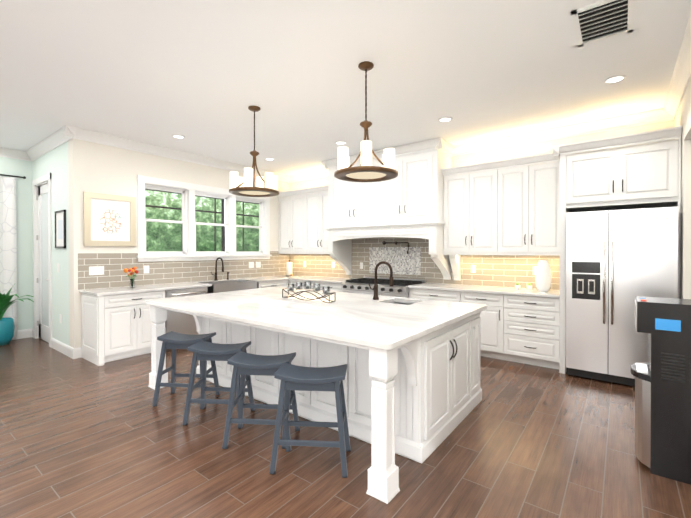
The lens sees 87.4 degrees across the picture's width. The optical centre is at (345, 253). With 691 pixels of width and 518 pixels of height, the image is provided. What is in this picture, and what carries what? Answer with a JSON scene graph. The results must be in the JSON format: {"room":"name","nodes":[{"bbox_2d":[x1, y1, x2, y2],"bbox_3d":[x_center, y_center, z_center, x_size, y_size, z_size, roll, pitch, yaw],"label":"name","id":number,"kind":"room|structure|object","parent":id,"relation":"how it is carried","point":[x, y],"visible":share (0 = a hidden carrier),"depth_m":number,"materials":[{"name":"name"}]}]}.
{"room":"kitchen","nodes":[
{"label":"kitchen","id":0,"kind":"room"},
{"bbox_2d":[0,157,32,329],"bbox_3d":[-6.818,-0.120,4.062,0.150,3.050,5.070,0,0,37],"label":"wall","id":1,"kind":"structure","parent":0,"point":[15,167],"depth_m":5.94,"materials":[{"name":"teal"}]},
{"bbox_2d":[0,147,23,159],"bbox_3d":[-6.717,-1.582,3.977,0.105,0.125,5.070,0,0,37],"label":"crown molding","id":2,"kind":"structure","parent":1,"relation":"attached to","point":[4,152],"depth_m":5.78,"materials":[{"name":"white wood"}]},
{"bbox_2d":[0,174,25,338],"bbox_3d":[-5.783,0.058,5.230,0.077,2.622,1.781,0,0,37],"label":"curtain","id":3,"kind":"object","parent":1,"relation":"attached to","point":[8,254],"visible":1,"depth_m":5.76,"materials":[{"name":"white fabric"}]},
{"bbox_2d":[12,328,32,339],"bbox_3d":[-6.747,1.336,4.016,0.030,0.140,5.070,0,0,37],"label":"baseboard","id":4,"kind":"structure","parent":1,"relation":"attached to","point":[26,333],"depth_m":5.94,"materials":[{"name":"white wood"}]},
{"bbox_2d":[32,141,68,344],"bbox_3d":[-4.506,-0.128,5.580,1.980,3.050,0.150,0,0,37],"label":"wall","id":5,"kind":"structure","parent":0,"point":[54,162],"depth_m":5.17,"materials":[{"name":"white paint"}]},
{"bbox_2d":[32,173,51,346],"bbox_3d":[-4.712,0.101,5.724,0.960,2.590,0.172,0,0,37],"label":"door frame","id":6,"kind":"structure","parent":5,"relation":"attached to","point":[41,181],"depth_m":5.89,"materials":[{"name":"white wood"}]},
{"bbox_2d":[36,183,48,342],"bbox_3d":[-4.743,0.150,5.694,0.759,2.473,0.098,0,0,37],"label":"door","id":7,"kind":"structure","parent":5,"relation":"in","point":[42,239],"depth_m":5.79,"materials":[{"name":"white wood"}]},
{"bbox_2d":[24,129,67,160],"bbox_3d":[-4.405,-1.589,5.334,1.890,0.124,0.105,0,0,37],"label":"crown molding","id":8,"kind":"structure","parent":5,"relation":"attached to","point":[53,141],"depth_m":5.37,"materials":[{"name":"white wood"}]},
{"bbox_2d":[55,210,65,247],"bbox_3d":[-4.019,-0.336,5.096,0.420,0.530,0.024,0,0,37],"label":"picture frame","id":9,"kind":"object","parent":5,"relation":"attached to","point":[60,228],"visible":1,"depth_m":5.09,"materials":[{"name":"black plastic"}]},
{"bbox_2d":[51,338,77,358],"bbox_3d":[-3.977,1.329,5.098,0.976,0.140,0.046,0,0,37],"label":"baseboard","id":10,"kind":"structure","parent":5,"relation":"attached to","point":[68,350],"depth_m":5.00,"materials":[{"name":"white wood"}]},
{"bbox_2d":[68,138,289,347],"bbox_3d":[-2.493,-0.133,6.420,0.200,3.050,3.930,0,0,37],"label":"wall","id":11,"kind":"structure","parent":0,"point":[93,167],"depth_m":5.13,"materials":[{"name":"white paint"}]},
{"bbox_2d":[83,192,135,245],"bbox_3d":[-3.328,-0.466,5.131,0.034,0.730,0.650,0,0,37],"label":"framed picture","id":12,"kind":"object","parent":11,"relation":"attached to","point":[92,203],"visible":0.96,"depth_m":5.08,"materials":[{"name":"beige wood"}]},
{"bbox_2d":[99,206,122,233],"bbox_3d":[-3.327,-0.466,5.130,0.001,0.380,0.300,0,0,37],"label":"print","id":13,"kind":"object","parent":12,"relation":"in","point":[110,220],"visible":1,"depth_m":5.12},
{"bbox_2d":[60,125,287,180],"bbox_3d":[-2.440,-1.594,6.230,0.105,0.125,3.915,0,0,37],"label":"crown molding","id":14,"kind":"structure","parent":11,"relation":"attached to","point":[71,132],"depth_m":5.53,"materials":[{"name":"white wood"}]},
{"bbox_2d":[78,251,289,289],"bbox_3d":[-2.403,0.222,6.372,0.003,0.520,3.870,0,0,37],"label":"tile backsplash","id":15,"kind":"structure","parent":11,"relation":"attached to","point":[160,272],"depth_m":5.74,"materials":[{"name":"tile"}]},
{"bbox_2d":[89,266,103,274],"bbox_3d":[-3.443,0.240,5.003,0.009,0.120,0.180,0,0,37],"label":"outlet","id":16,"kind":"object","parent":15,"relation":"attached to","point":[96,270],"depth_m":5.00,"materials":[{"name":"white plastic"}]},
{"bbox_2d":[144,265,148,272],"bbox_3d":[-3.042,0.247,5.527,0.009,0.120,0.080,0,0,37],"label":"outlet","id":17,"kind":"object","parent":15,"relation":"attached to","point":[146,268],"depth_m":5.53,"materials":[{"name":"white plastic"}]},
{"bbox_2d":[249,262,253,267],"bbox_3d":[-1.846,0.228,7.091,0.009,0.120,0.120,0,0,37],"label":"outlet","id":18,"kind":"object","parent":15,"relation":"attached to","point":[251,264],"depth_m":7.09,"materials":[{"name":"white plastic"}]},
{"bbox_2d":[256,262,260,267],"bbox_3d":[-1.742,0.228,7.227,0.009,0.120,0.120,0,0,37],"label":"outlet","id":19,"kind":"object","parent":15,"relation":"attached to","point":[258,264],"depth_m":7.23,"materials":[{"name":"white plastic"}]},
{"bbox_2d":[137,175,271,261],"bbox_3d":[-2.406,-0.528,6.490,0.250,1.300,2.590,0,0,37],"label":"window","id":20,"kind":"structure","parent":11,"relation":"in","point":[188,222],"depth_m":6.15,"materials":[{"name":"white wood"}]},
{"bbox_2d":[145,189,258,250],"bbox_3d":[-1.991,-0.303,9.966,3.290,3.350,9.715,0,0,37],"label":"frame","id":21,"kind":"object","parent":20,"relation":"attached to","point":[223,227],"depth_m":10.22,"materials":[{"name":"grey metal"}]},
{"bbox_2d":[0,337,690,517],"bbox_3d":[-2.518,1.457,3.761,15.000,0.100,10.200,0,0,37],"label":"floor","id":22,"kind":"structure","parent":0,"point":[82,438],"depth_m":2.50,"materials":[{"name":"brown wood"}]},
{"bbox_2d":[0,284,33,345],"bbox_3d":[-5.179,0.929,5.394,0.654,0.936,0.786,0,0,37],"label":"potted plant","id":23,"kind":"object","parent":22,"relation":"on","point":[7,326],"visible":1,"depth_m":5.49,"materials":[{"name":"green plant"}]},
{"bbox_2d":[164,308,187,382],"bbox_3d":[-1.497,0.970,3.688,0.455,0.876,0.471,0,0,37],"label":"base cabinet","id":24,"kind":"object","parent":22,"relation":"on","point":[165,309],"depth_m":3.82,"materials":[{"name":"white wood"}]},
{"bbox_2d":[81,280,289,365],"bbox_3d":[-2.131,0.956,6.191,0.654,0.875,3.859,0,0,37],"label":"base cabinet","id":25,"kind":"object","parent":22,"relation":"on","point":[115,327],"visible":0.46,"depth_m":4.72,"materials":[{"name":"white wood"}]},
{"bbox_2d":[79,275,302,295],"bbox_3d":[-2.133,0.500,6.181,0.660,0.034,3.872,0,0,37],"label":"countertop","id":26,"kind":"structure","parent":25,"relation":"on","point":[158,287],"depth_m":5.30,"materials":[{"name":"stone"}]},
{"bbox_2d":[124,267,138,287],"bbox_3d":[-3.020,0.337,5.092,0.164,0.302,0.188,0,0,37],"label":"vase","id":27,"kind":"object","parent":26,"relation":"on","point":[132,282],"visible":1,"depth_m":5.07,"materials":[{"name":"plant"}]},
{"bbox_2d":[211,257,229,280],"bbox_3d":[-2.169,0.275,6.404,0.250,0.412,0.363,0,0,37],"label":"kitchen faucet","id":28,"kind":"object","parent":26,"relation":"on","point":[215,279],"visible":1,"depth_m":6.38,"materials":[{"name":"brown metal"}]},
{"bbox_2d":[286,260,292,275],"bbox_3d":[-1.141,0.306,7.521,0.224,0.337,0.154,0,0,37],"label":"paper towel holder","id":29,"kind":"object","parent":26,"relation":"on","point":[289,268],"visible":1,"depth_m":7.49,"materials":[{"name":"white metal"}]},
{"bbox_2d":[197,279,256,293],"bbox_3d":[-2.034,0.617,6.206,0.543,0.257,0.870,0,0,37],"label":"sink","id":30,"kind":"object","parent":25,"relation":"in","point":[226,286],"visible":0.38,"depth_m":6.09,"materials":[{"name":"silver metal"}]},
{"bbox_2d":[289,276,352,282],"bbox_3d":[-0.580,0.496,7.021,1.869,0.034,0.653,0,0,37],"label":"countertop","id":31,"kind":"structure","parent":25,"relation":"on","point":[305,278],"depth_m":6.81,"materials":[{"name":"stone"}]},
{"bbox_2d":[152,331,219,406],"bbox_3d":[-1.516,1.095,3.472,0.503,0.634,0.336,0,0,4],"label":"stool","id":32,"kind":"object","parent":22,"relation":"on","point":[174,341],"visible":0.75,"depth_m":3.39,"materials":[{"name":"blue"}]},
{"bbox_2d":[165,287,207,350],"bbox_3d":[-2.577,0.961,5.578,0.656,0.872,0.650,0,0,37],"label":"dishwasher","id":33,"kind":"object","parent":22,"relation":"on","point":[179,322],"visible":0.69,"depth_m":5.33,"materials":[{"name":"silver metal"}]},
{"bbox_2d":[188,312,239,387],"bbox_3d":[-1.055,0.972,3.350,0.922,0.876,0.471,0,0,37],"label":"base cabinet","id":34,"kind":"object","parent":22,"relation":"on","point":[227,331],"depth_m":3.82,"materials":[{"name":"white wood"}]},
{"bbox_2d":[182,340,254,424],"bbox_3d":[-1.076,1.097,3.110,0.503,0.634,0.336,0,0,4],"label":"stool","id":35,"kind":"object","parent":22,"relation":"on","point":[204,351],"visible":0.79,"depth_m":3.02,"materials":[{"name":"blue"}]},
{"bbox_2d":[222,351,299,451],"bbox_3d":[-0.629,1.099,2.756,0.503,0.634,0.336,0,0,4],"label":"stool","id":36,"kind":"object","parent":22,"relation":"on","point":[244,364],"visible":0.77,"depth_m":2.67,"materials":[{"name":"blue"}]},
{"bbox_2d":[240,322,315,420],"bbox_3d":[-0.427,0.974,2.871,0.922,0.876,0.471,0,0,37],"label":"base cabinet","id":37,"kind":"object","parent":22,"relation":"on","point":[264,340],"depth_m":3.27,"materials":[{"name":"white wood"}]},
{"bbox_2d":[269,363,350,477],"bbox_3d":[-0.225,1.100,2.460,0.503,0.634,0.336,0,0,4],"label":"stool","id":38,"kind":"object","parent":22,"relation":"on","point":[296,377],"visible":1,"depth_m":2.36,"materials":[{"name":"blue"}]},
{"bbox_2d":[290,280,342,291],"bbox_3d":[-0.375,0.952,6.866,1.351,0.875,0.654,0,0,37],"label":"base cabinet","id":39,"kind":"object","parent":22,"relation":"on","point":[335,287],"visible":0.06,"depth_m":6.50,"materials":[{"name":"white"}]},
{"bbox_2d":[316,337,403,484],"bbox_3d":[0.039,0.976,2.515,0.514,0.876,0.471,0,0,37],"label":"kitchen island leg","id":40,"kind":"object","parent":22,"relation":"on","point":[373,384],"depth_m":2.54,"materials":[{"name":"white"}]},
{"bbox_2d":[146,287,486,349],"bbox_3d":[-0.376,0.512,3.635,2.970,0.039,1.850,0,0,37],"label":"countertop","id":41,"kind":"structure","parent":40,"relation":"on","point":[382,322],"depth_m":3.03,"materials":[{"name":"stone"}]},
{"bbox_2d":[282,282,335,302],"bbox_3d":[-0.394,0.391,3.768,0.670,0.188,0.100,0,0,37],"label":"candleholder","id":42,"kind":"object","parent":41,"relation":"on","point":[316,286],"visible":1,"depth_m":3.73,"materials":[{"name":"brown metal"}]},
{"bbox_2d":[368,261,392,299],"bbox_3d":[0.368,0.286,3.763,0.244,0.410,0.149,0,0,37],"label":"island faucet","id":43,"kind":"object","parent":41,"relation":"on","point":[375,296],"visible":1,"depth_m":3.81,"materials":[{"name":"brown metal"}]},
{"bbox_2d":[390,302,413,304],"bbox_3d":[0.570,0.626,3.712,0.384,0.186,0.384,0,0,37],"label":"prep sink","id":44,"kind":"object","parent":41,"relation":"in","point":[401,303],"visible":0.1,"depth_m":3.91,"materials":[{"name":"silver metal"}]},
{"bbox_2d":[341,277,425,297],"bbox_3d":[0.613,0.914,6.035,1.220,0.960,0.740,0,0,37],"label":"range","id":45,"kind":"object","parent":22,"relation":"on","point":[399,288],"visible":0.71,"depth_m":5.86,"materials":[{"name":"silver metal"}]},
{"bbox_2d":[409,288,559,368],"bbox_3d":[1.923,0.962,5.109,1.978,0.875,0.654,0,0,37],"label":"base cabinet","id":46,"kind":"object","parent":22,"relation":"on","point":[520,329],"visible":0.71,"depth_m":4.58,"materials":[{"name":"white wood"}]},
{"bbox_2d":[408,283,559,297],"bbox_3d":[1.924,0.506,5.109,1.979,0.034,0.647,0,0,37],"label":"countertop","id":47,"kind":"structure","parent":46,"relation":"on","point":[432,286],"depth_m":4.90,"materials":[{"name":"stone"}]},
{"bbox_2d":[515,282,519,289],"bbox_3d":[2.325,0.440,4.887,0.070,0.100,0.070,0,0,22],"label":"succulent pot","id":48,"kind":"object","parent":47,"relation":"on","point":[517,286],"depth_m":4.87,"materials":[{"name":"white ceramic"}]},
{"bbox_2d":[527,283,531,289],"bbox_3d":[2.460,0.440,4.834,0.070,0.100,0.070,0,0,22],"label":"succulent pot","id":49,"kind":"object","parent":47,"relation":"on","point":[529,287],"depth_m":4.81,"materials":[{"name":"white ceramic"}]},
{"bbox_2d":[535,260,551,291],"bbox_3d":[2.565,0.291,4.690,0.190,0.400,0.187,0,0,37],"label":"vase","id":50,"kind":"object","parent":47,"relation":"on","point":[543,278],"visible":1,"depth_m":4.63,"materials":[{"name":"white ceramic"}]},
{"bbox_2d":[552,126,681,373],"bbox_3d":[3.076,0.075,4.177,1.113,2.660,0.727,0,0,37],"label":"tall cabinet","id":51,"kind":"object","parent":22,"relation":"on","point":[637,176],"visible":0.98,"depth_m":3.92,"materials":[{"name":"white wood"}]},
{"bbox_2d":[566,207,677,385],"bbox_3d":[3.081,0.463,4.091,0.940,1.845,0.827,0,0,37],"label":"refrigerator","id":52,"kind":"object","parent":22,"relation":"on","point":[618,262],"visible":0.94,"depth_m":3.83,"materials":[{"name":"silver metal"}]},
{"bbox_2d":[631,296,690,484],"bbox_3d":[2.138,0.862,2.413,0.370,1.106,0.362,0,0,37],"label":"water dispenser","id":53,"kind":"object","parent":22,"relation":"on","point":[663,412],"visible":1,"depth_m":2.28,"materials":[{"name":"black plastic"}]},
{"bbox_2d":[0,0,690,175],"bbox_3d":[-1.260,-1.695,2.342,11.300,0.120,9.500,0,0,37],"label":"ceiling","id":54,"kind":"structure","parent":0,"point":[201,76],"depth_m":3.26,"materials":[{"name":"white paint"}]},
{"bbox_2d":[172,134,184,138],"bbox_3d":[-2.357,-1.644,5.106,0.178,0.011,0.178,0,0,28],"label":"recessed light","id":55,"kind":"object","parent":54,"relation":"in","point":[175,135],"depth_m":5.10,"materials":[{"name":"white"}]},
{"bbox_2d":[229,106,278,196],"bbox_3d":[-1.030,-1.159,4.095,0.556,0.971,0.556,0,0,37],"label":"pendant light","id":56,"kind":"object","parent":54,"relation":"hanging from","point":[243,186],"visible":1,"depth_m":4.02,"materials":[{"name":"white glass"}]},
{"bbox_2d":[335,141,346,144],"bbox_3d":[-0.071,-1.646,5.397,0.178,0.011,0.178,0,0,-8],"label":"recessed light","id":57,"kind":"object","parent":54,"relation":"in","point":[337,142],"depth_m":5.38,"materials":[{"name":"white"}]},
{"bbox_2d":[334,61,397,181],"bbox_3d":[0.179,-1.154,3.158,0.556,0.971,0.556,0,0,37],"label":"pendant light","id":58,"kind":"object","parent":54,"relation":"hanging from","point":[365,171],"visible":1,"depth_m":3.03,"materials":[{"name":"white glass"}]},
{"bbox_2d":[438,117,452,121],"bbox_3d":[1.227,-1.640,4.444,0.178,0.011,0.178,0,0,28],"label":"recessed light","id":59,"kind":"object","parent":54,"relation":"in","point":[443,119],"depth_m":4.44,"materials":[{"name":"white"}]},
{"bbox_2d":[571,0,634,46],"bbox_3d":[1.816,-1.624,2.546,0.340,0.025,0.520,0,0,37],"label":"ceiling vent","id":60,"kind":"object","parent":54,"relation":"in","point":[600,21],"visible":0.94,"depth_m":2.53,"materials":[{"name":"white metal"}]},
{"bbox_2d":[603,75,626,83],"bbox_3d":[2.535,-1.635,3.406,0.178,0.011,0.178,0,0,-8],"label":"recessed light","id":61,"kind":"object","parent":54,"relation":"in","point":[614,79],"depth_m":3.40,"materials":[{"name":"white"}]},
{"bbox_2d":[290,120,673,287],"bbox_3d":[2.337,-0.127,5.328,9.200,3.050,0.200,0,0,37],"label":"wall","id":62,"kind":"structure","parent":0,"point":[537,148],"depth_m":5.07,"materials":[{"name":"white paint"}]},
{"bbox_2d":[278,193,308,252],"bbox_3d":[-0.986,-0.594,7.526,0.841,1.140,0.332,0,0,37],"label":"upper cabinet","id":63,"kind":"object","parent":62,"relation":"attached to","point":[302,220],"depth_m":7.38,"materials":[{"name":"white wood"}]},
{"bbox_2d":[309,189,327,252],"bbox_3d":[-0.411,-0.591,7.087,0.842,1.140,0.332,0,0,37],"label":"upper cabinet","id":64,"kind":"object","parent":62,"relation":"attached to","point":[318,202],"depth_m":6.96,"materials":[{"name":"white wood"}]},
{"bbox_2d":[321,137,454,279],"bbox_3d":[0.653,-0.619,6.078,2.245,2.066,0.642,0,0,37],"label":"range hood","id":65,"kind":"object","parent":62,"relation":"attached to","point":[408,201],"visible":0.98,"depth_m":5.65,"materials":[{"name":"white wood"}]},
{"bbox_2d":[290,237,559,289],"bbox_3d":[0.840,0.037,6.337,5.197,0.890,0.015,0,0,37],"label":"tile backsplash","id":66,"kind":"structure","parent":62,"relation":"attached to","point":[416,262],"depth_m":6.06,"materials":[{"name":"tile"}]},
{"bbox_2d":[382,241,408,253],"bbox_3d":[0.865,-0.102,6.235,0.580,0.220,0.139,0,0,37],"label":"pot filler","id":67,"kind":"object","parent":66,"relation":"attached to","point":[384,242],"visible":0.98,"depth_m":6.20,"materials":[{"name":"brown metal"}]},
{"bbox_2d":[471,265,475,272],"bbox_3d":[1.942,0.237,5.497,0.070,0.120,0.009,0,0,37],"label":"outlet","id":68,"kind":"object","parent":66,"relation":"attached to","point":[473,267],"depth_m":5.49,"materials":[{"name":"white plastic"}]},
{"bbox_2d":[449,255,460,280],"bbox_3d":[1.684,0.222,5.563,0.100,0.400,0.217,0,0,37],"label":"corbel","id":69,"kind":"object","parent":62,"relation":"attached to","point":[455,261],"visible":0.87,"depth_m":5.55,"materials":[{"name":"white wood"}]},
{"bbox_2d":[284,109,659,182],"bbox_3d":[1.183,-1.593,6.009,6.130,0.125,0.105,0,0,37],"label":"crown molding","id":70,"kind":"structure","parent":62,"relation":"attached to","point":[652,116],"depth_m":4.81,"materials":[{"name":"white wood"}]},
{"bbox_2d":[443,168,504,251],"bbox_3d":[1.904,-0.581,5.318,0.837,1.140,0.332,0,0,37],"label":"upper cabinet","id":71,"kind":"object","parent":62,"relation":"attached to","point":[472,201],"depth_m":5.17,"materials":[{"name":"white wood"}]},
{"bbox_2d":[501,160,559,251],"bbox_3d":[2.475,-0.579,4.881,0.837,1.140,0.332,0,0,37],"label":"upper cabinet","id":72,"kind":"object","parent":62,"relation":"attached to","point":[510,210],"depth_m":4.71,"materials":[{"name":"white wood"}]},
{"bbox_2d":[674,80,690,298],"bbox_3d":[1.073,-0.100,0.504,0.150,3.050,9.000,0,0,37],"label":"wall","id":73,"kind":"structure","parent":0,"point":[683,118],"depth_m":3.48,"materials":[{"name":"white paint"}]},
{"bbox_2d":[660,13,690,121],"bbox_3d":[0.972,-1.563,0.573,0.104,0.125,9.000,0,0,37],"label":"crown molding","id":74,"kind":"structure","parent":73,"relation":"attached to","point":[679,83],"depth_m":3.30,"materials":[{"name":"white wood"}]},
{"label":"outside","id":75,"kind":"structure","parent":0,"visible":0},
{"bbox_2d":[145,190,258,250],"bbox_3d":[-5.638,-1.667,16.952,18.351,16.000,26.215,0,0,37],"label":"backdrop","id":76,"kind":"structure","parent":75,"point":[165,240],"depth_m":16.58,"materials":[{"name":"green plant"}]}
]}

